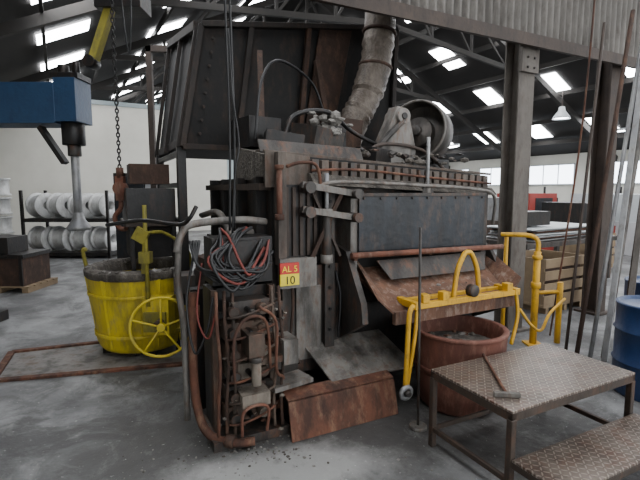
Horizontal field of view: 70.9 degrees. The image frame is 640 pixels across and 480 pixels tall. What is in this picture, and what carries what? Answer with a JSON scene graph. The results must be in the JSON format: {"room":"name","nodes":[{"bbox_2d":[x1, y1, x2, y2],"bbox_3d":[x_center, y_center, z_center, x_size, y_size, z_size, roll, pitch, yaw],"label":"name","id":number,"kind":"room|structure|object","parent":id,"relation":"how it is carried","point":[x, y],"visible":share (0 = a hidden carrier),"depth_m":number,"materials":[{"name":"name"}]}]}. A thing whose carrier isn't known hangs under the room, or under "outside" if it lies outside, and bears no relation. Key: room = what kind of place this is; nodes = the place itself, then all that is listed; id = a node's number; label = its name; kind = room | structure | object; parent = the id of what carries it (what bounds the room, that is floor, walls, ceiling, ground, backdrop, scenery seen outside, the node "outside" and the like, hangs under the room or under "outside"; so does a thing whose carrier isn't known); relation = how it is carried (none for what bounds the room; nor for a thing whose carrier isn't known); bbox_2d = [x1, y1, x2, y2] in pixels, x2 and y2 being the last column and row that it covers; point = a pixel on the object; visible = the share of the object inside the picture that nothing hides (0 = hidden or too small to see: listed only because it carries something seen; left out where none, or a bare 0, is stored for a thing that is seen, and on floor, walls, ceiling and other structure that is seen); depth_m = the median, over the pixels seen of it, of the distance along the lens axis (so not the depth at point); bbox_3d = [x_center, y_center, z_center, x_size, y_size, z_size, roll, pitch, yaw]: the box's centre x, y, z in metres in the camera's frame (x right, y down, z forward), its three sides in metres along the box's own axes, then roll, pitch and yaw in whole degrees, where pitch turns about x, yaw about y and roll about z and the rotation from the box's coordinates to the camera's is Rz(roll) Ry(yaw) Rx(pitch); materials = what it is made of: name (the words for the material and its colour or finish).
{"room":"industrial hall","nodes":[
{"label":"industrial hall","id":0,"kind":"room"},
{"bbox_2d":[0,100,226,234],"bbox_3d":[-8.184,-2.545,15.992,10.000,4.750,0.280,-4,7,-30],"label":"wall partition","id":1,"kind":"structure","parent":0,"point":[26,158],"depth_m":15.94,"materials":[{"name":"paint"}]},
{"bbox_2d":[113,80,167,103],"bbox_3d":[-6.072,-7.055,25.899,24.087,5.940,0.140,-4,7,-30],"label":"roof truss","id":2,"kind":"object","parent":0,"point":[124,98],"depth_m":23.69,"materials":[{"name":"grey metal"}]},
{"bbox_2d":[155,98,232,178],"bbox_3d":[-12.122,-6.942,36.454,24.000,9.000,0.200,-4,7,-30],"label":"wall","id":3,"kind":"structure","parent":0,"point":[165,98],"depth_m":38.89,"materials":[{"name":"white paint"}]},
{"bbox_2d":[10,0,500,153],"bbox_3d":[-0.472,-5.990,16.258,24.087,5.940,0.140,-4,7,-30],"label":"roof truss","id":4,"kind":"object","parent":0,"point":[106,55],"depth_m":15.02,"materials":[{"name":"grey metal"}]},
{"bbox_2d":[90,62,449,168],"bbox_3d":[-2.772,-6.427,20.218,24.087,5.940,0.140,-4,7,-30],"label":"roof truss","id":5,"kind":"object","parent":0,"point":[103,85],"depth_m":17.50,"materials":[{"name":"grey metal"}]},
{"bbox_2d":[0,0,617,160],"bbox_3d":[1.828,-5.553,12.298,24.087,5.940,0.140,-4,7,-30],"label":"roof truss","id":6,"kind":"object","parent":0,"point":[38,20],"depth_m":10.60,"materials":[{"name":"grey metal"}]},
{"bbox_2d":[109,0,131,230],"bbox_3d":[-1.903,-1.756,4.283,0.303,3.364,0.080,0,6,0],"label":"hook","id":7,"kind":"object","parent":6,"relation":"hanging from","point":[120,183],"visible":0.98,"depth_m":4.36,"materials":[{"name":"dark steel"},{"name":"rusty steel"}]},
{"bbox_2d":[0,0,637,161],"bbox_3d":[-0.572,-6.417,16.385,24.000,5.880,46.000,-4,7,-30],"label":"ceiling","id":8,"kind":"structure","parent":0,"point":[21,56],"depth_m":16.61,"materials":[{"name":"grey metal"}]},
{"bbox_2d":[618,108,627,131],"bbox_3d":[10.396,-4.273,16.022,0.120,0.890,1.200,-4,7,-30],"label":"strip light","id":9,"kind":"object","parent":8,"relation":"hanging from","point":[619,129],"visible":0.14,"depth_m":15.71,"materials":[{"name":"white"}]},
{"bbox_2d":[0,230,639,479],"bbox_3d":[-0.572,-0.274,17.063,24.000,0.001,46.000,-4,7,-30],"label":"floor","id":10,"kind":"structure","parent":0,"point":[81,427],"depth_m":3.02,"materials":[{"name":"concrete"}]},
{"bbox_2d":[0,178,14,234],"bbox_3d":[-7.700,-0.502,10.559,1.000,1.880,0.900,0,6,0],"label":"reel","id":11,"kind":"object","parent":10,"relation":"on","point":[5,205],"visible":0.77,"depth_m":10.39,"materials":[{"name":"metal"}]},
{"bbox_2d":[0,235,57,292],"bbox_3d":[-5.025,0.362,7.384,0.950,0.860,0.800,0,6,0],"label":"box","id":12,"kind":"object","parent":10,"relation":"on","point":[22,267],"visible":1,"depth_m":7.15,"materials":[{"name":"metal"}]},
{"bbox_2d":[0,61,92,321],"bbox_3d":[-3.650,-0.466,5.130,2.100,3.000,0.700,0,6,0],"label":"machine","id":13,"kind":"object","parent":10,"relation":"on","point":[64,103],"visible":1,"depth_m":4.84,"materials":[{"name":"metal"}]},
{"bbox_2d":[18,190,116,258],"bbox_3d":[-5.950,-0.412,11.026,2.180,1.600,1.010,0,6,0],"label":"rack","id":14,"kind":"object","parent":10,"relation":"on","point":[46,207],"visible":0.81,"depth_m":10.72,"materials":[{"name":"metal"}]},
{"bbox_2d":[0,341,181,382],"bbox_3d":[-2.133,1.114,4.381,1.804,0.024,0.950,-2,6,-14],"label":"metal plate","id":15,"kind":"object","parent":10,"relation":"on","point":[81,358],"depth_m":4.20,"materials":[{"name":"metal"}]},
{"bbox_2d":[113,173,150,258],"bbox_3d":[-3.325,-0.245,8.147,0.550,1.900,0.550,0,6,0],"label":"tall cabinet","id":16,"kind":"object","parent":10,"relation":"on","point":[121,241],"visible":0.09,"depth_m":7.92,"materials":[{"name":"metal"}]},
{"bbox_2d":[81,205,191,357],"bbox_3d":[-1.800,0.380,4.439,1.062,1.469,1.289,-2,7,-16],"label":"ladle","id":17,"kind":"object","parent":10,"relation":"on","point":[133,312],"visible":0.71,"depth_m":4.15,"materials":[{"name":"yellow metal"}]},
{"bbox_2d":[145,45,170,187],"bbox_3d":[-2.300,-1.171,7.416,1.200,3.900,0.200,0,6,0],"label":"post","id":18,"kind":"object","parent":10,"relation":"on","point":[149,49],"visible":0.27,"depth_m":7.25,"materials":[{"name":"metal"}]},
{"bbox_2d":[122,435,432,479],"bbox_3d":[-0.265,1.317,2.629,1.857,0.016,0.700,0,6,0],"label":"debris","id":19,"kind":"object","parent":10,"relation":"on","point":[249,447],"visible":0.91,"depth_m":2.74,"materials":[{"name":"grey stone"}]},
{"bbox_2d":[105,0,520,453],"bbox_3d":[-0.381,-1.044,4.418,3.257,4.307,3.481,-3,7,-27],"label":"furnace","id":20,"kind":"object","parent":10,"relation":"on","point":[292,306],"visible":0.98,"depth_m":3.46,"materials":[{"name":"metal"}]},
{"bbox_2d":[82,0,151,70],"bbox_3d":[-1.974,-2.624,4.489,0.772,1.792,0.300,0,6,0],"label":"jib","id":21,"kind":"object","parent":20,"relation":"attached to","point":[140,8],"visible":0.99,"depth_m":4.46,"materials":[{"name":"yellow painted steel"}]},
{"bbox_2d":[397,250,519,400],"bbox_3d":[1.032,0.576,3.387,1.194,1.007,0.270,-3,7,-27],"label":"frame","id":22,"kind":"object","parent":20,"relation":"attached to","point":[473,292],"visible":0.97,"depth_m":3.29,"materials":[{"name":"metal"}]},
{"bbox_2d":[409,227,426,432],"bbox_3d":[0.662,0.598,2.969,0.119,1.360,0.119,5,8,40],"label":"rod","id":23,"kind":"object","parent":10,"relation":"on","point":[417,426],"visible":1,"depth_m":3.00,"materials":[{"name":"metal"}]},
{"bbox_2d":[412,315,509,416],"bbox_3d":[1.044,0.940,3.405,0.700,0.585,0.700,-3,7,-27],"label":"pot","id":24,"kind":"object","parent":10,"relation":"on","point":[450,340],"visible":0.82,"depth_m":3.20,"materials":[{"name":"brown metal"}]},
{"bbox_2d":[486,197,498,235],"bbox_3d":[5.205,-0.635,13.000,1.300,1.610,1.220,-4,7,-30],"label":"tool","id":25,"kind":"object","parent":10,"relation":"on","point":[490,199],"visible":0.02,"depth_m":12.55,"materials":[{"name":"metal"}]},
{"bbox_2d":[494,42,539,333],"bbox_3d":[1.963,-1.142,4.878,0.846,4.400,0.320,-3,7,-27],"label":"steel column","id":26,"kind":"structure","parent":10,"relation":"on","point":[521,61],"depth_m":4.98,"materials":[{"name":"metal"}]},
{"bbox_2d":[311,0,639,68],"bbox_3d":[2.350,-2.821,4.687,6.300,1.620,0.122,-3,7,-27],"label":"cladding","id":27,"kind":"object","parent":26,"relation":"attached to","point":[559,26],"visible":0.93,"depth_m":4.67,"materials":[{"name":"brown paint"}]},
{"bbox_2d":[549,0,595,335],"bbox_3d":[2.684,-0.940,4.731,0.399,3.971,0.062,-3,7,-23],"label":"hanging cable","id":28,"kind":"object","parent":27,"relation":"hanging from","point":[594,1],"visible":0.94,"depth_m":4.72,"materials":[{"name":"metal"}]},
{"bbox_2d":[497,187,557,210],"bbox_3d":[7.205,-0.967,15.479,2.000,1.725,1.420,-4,7,-30],"label":"machine","id":29,"kind":"object","parent":10,"relation":"on","point":[535,200],"visible":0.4,"depth_m":14.71,"materials":[{"name":"metal"}]},
{"bbox_2d":[500,232,565,346],"bbox_3d":[2.210,0.516,4.586,0.639,1.168,0.542,0,6,0],"label":"gas pipe","id":30,"kind":"object","parent":10,"relation":"on","point":[537,257],"visible":0.92,"depth_m":4.64,"materials":[{"name":"yellow metal"}]},
{"bbox_2d":[428,343,639,479],"bbox_3d":[1.371,1.065,2.651,1.076,0.500,0.923,-3,7,-27],"label":"platform","id":31,"kind":"object","parent":10,"relation":"on","point":[547,377],"visible":1,"depth_m":2.52,"materials":[{"name":"grey metal"}]},
{"bbox_2d":[482,353,520,397],"bbox_3d":[1.033,0.794,2.701,0.137,0.026,0.618,1,6,6],"label":"hammer","id":32,"kind":"object","parent":31,"relation":"on","point":[508,394],"visible":1,"depth_m":2.41,"materials":[{"name":"wood"},{"name":"grey steel"}]},
{"bbox_2d":[486,210,616,277],"bbox_3d":[4.000,0.091,8.059,2.600,1.250,1.200,-4,7,-30],"label":"table","id":33,"kind":"object","parent":10,"relation":"on","point":[550,234],"visible":0.48,"depth_m":7.49,"materials":[{"name":"metal"}]},
{"bbox_2d":[523,249,583,313],"bbox_3d":[3.100,0.552,6.299,0.900,0.720,0.700,-4,7,-30],"label":"crate","id":34,"kind":"object","parent":10,"relation":"on","point":[551,260],"visible":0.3,"depth_m":5.99,"materials":[{"name":"beige wood"}]},
{"bbox_2d":[541,202,615,250],"bbox_3d":[6.605,-0.414,11.515,1.600,1.495,1.220,-4,7,-30],"label":"tool","id":35,"kind":"object","parent":10,"relation":"on","point":[559,210],"visible":0.06,"depth_m":11.12,"materials":[{"name":"metal"}]},
{"bbox_2d":[559,233,615,266],"bbox_3d":[5.600,0.201,9.479,0.900,0.720,0.700,-4,7,-30],"label":"crate","id":36,"kind":"object","parent":10,"relation":"on","point":[568,248],"visible":0.25,"depth_m":9.33,"materials":[{"name":"brown wood"}]},
{"bbox_2d":[573,61,620,315],"bbox_3d":[3.605,-0.985,5.737,0.320,3.900,0.320,-3,7,-27],"label":"steel column","id":37,"kind":"structure","parent":10,"relation":"on","point":[609,73],"depth_m":5.74,"materials":[{"name":"brown metal"}]},
{"bbox_2d":[564,9,639,361],"bbox_3d":[2.894,-0.645,4.394,0.508,3.491,1.065,6,8,42],"label":"pipes","id":38,"kind":"object","parent":10,"relation":"on","point":[634,147],"visible":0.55,"depth_m":4.34,"materials":[{"name":"grey metal"}]},
{"bbox_2d":[570,187,636,201],"bbox_3d":[9.505,-0.912,14.982,2.200,1.725,1.420,-4,7,-30],"label":"tool","id":39,"kind":"object","parent":10,"relation":"on","point":[577,197],"visible":0.15,"depth_m":14.74,"materials":[{"name":"metal"}]},
{"bbox_2d":[611,295,639,401],"bbox_3d":[2.640,0.853,3.535,0.586,0.729,0.586,0,6,0],"label":"drum","id":40,"kind":"object","parent":10,"relation":"on","point":[625,354],"visible":0.88,"depth_m":3.48,"materials":[{"name":"metal"}]},
{"bbox_2d":[612,194,639,256],"bbox_3d":[8.605,-0.528,11.503,2.200,1.725,1.420,-4,7,-30],"label":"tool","id":41,"kind":"object","parent":10,"relation":"on","point":[635,201],"visible":0.2,"depth_m":11.08,"materials":[{"name":"metal"}]},
{"bbox_2d":[624,275,639,295],"bbox_3d":[3.300,0.756,4.410,0.586,0.729,0.586,0,6,0],"label":"drum","id":42,"kind":"object","parent":10,"relation":"on","point":[637,289],"visible":0.23,"depth_m":4.44,"materials":[{"name":"metal"}]},
{"bbox_2d":[38,0,633,153],"bbox_3d":[-0.680,-6.287,16.337,21.820,5.152,46.001,-4,7,-30],"label":"roof","id":43,"kind":"structure","parent":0,"point":[169,10],"depth_m":16.95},
{"bbox_2d":[31,0,634,147],"bbox_3d":[-0.351,-6.575,18.297,18.801,4.464,41.341,-4,7,-30],"label":"skylight panels","id":44,"kind":"object","parent":43,"relation":"attached to","point":[488,95],"visible":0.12,"depth_m":15.90,"materials":[{"name":"white plastic"}]},
{"bbox_2d":[552,91,570,119],"bbox_3d":[8.683,-4.855,16.125,0.600,1.000,0.600,-4,7,-30],"label":"lamp","id":45,"kind":"object","parent":43,"relation":"hanging from","point":[561,114],"visible":1,"depth_m":16.04,"materials":[{"name":"metal"}]},
{"bbox_2d":[449,149,639,201],"bbox_3d":[9.907,-2.548,22.899,0.200,3.240,46.000,-4,7,-30],"label":"wall","id":46,"kind":"structure","parent":0,"point":[563,192],"depth_m":20.79,"materials":[{"name":"paint"}]},
{"bbox_2d":[479,167,499,185],"bbox_3d":[9.290,-3.333,23.627,0.060,0.960,2.280,-4,7,-30],"label":"window","id":47,"kind":"structure","parent":46,"relation":"in","point":[494,178],"depth_m":23.81,"materials":[{"name":"white glass"}]},
{"bbox_2d":[529,163,575,184],"bbox_3d":[10.790,-3.048,21.045,0.060,0.960,2.280,-4,7,-30],"label":"window","id":48,"kind":"structure","parent":46,"relation":"in","point":[552,174],"depth_m":20.95,"materials":[{"name":"white glass"}]},
{"bbox_2d":[614,160,639,184],"bbox_3d":[12.290,-2.763,18.462,0.060,0.960,2.280,-4,7,-30],"label":"window","id":49,"kind":"structure","parent":46,"relation":"in","point":[637,181],"depth_m":18.31,"materials":[{"name":"white glass"}]}
]}

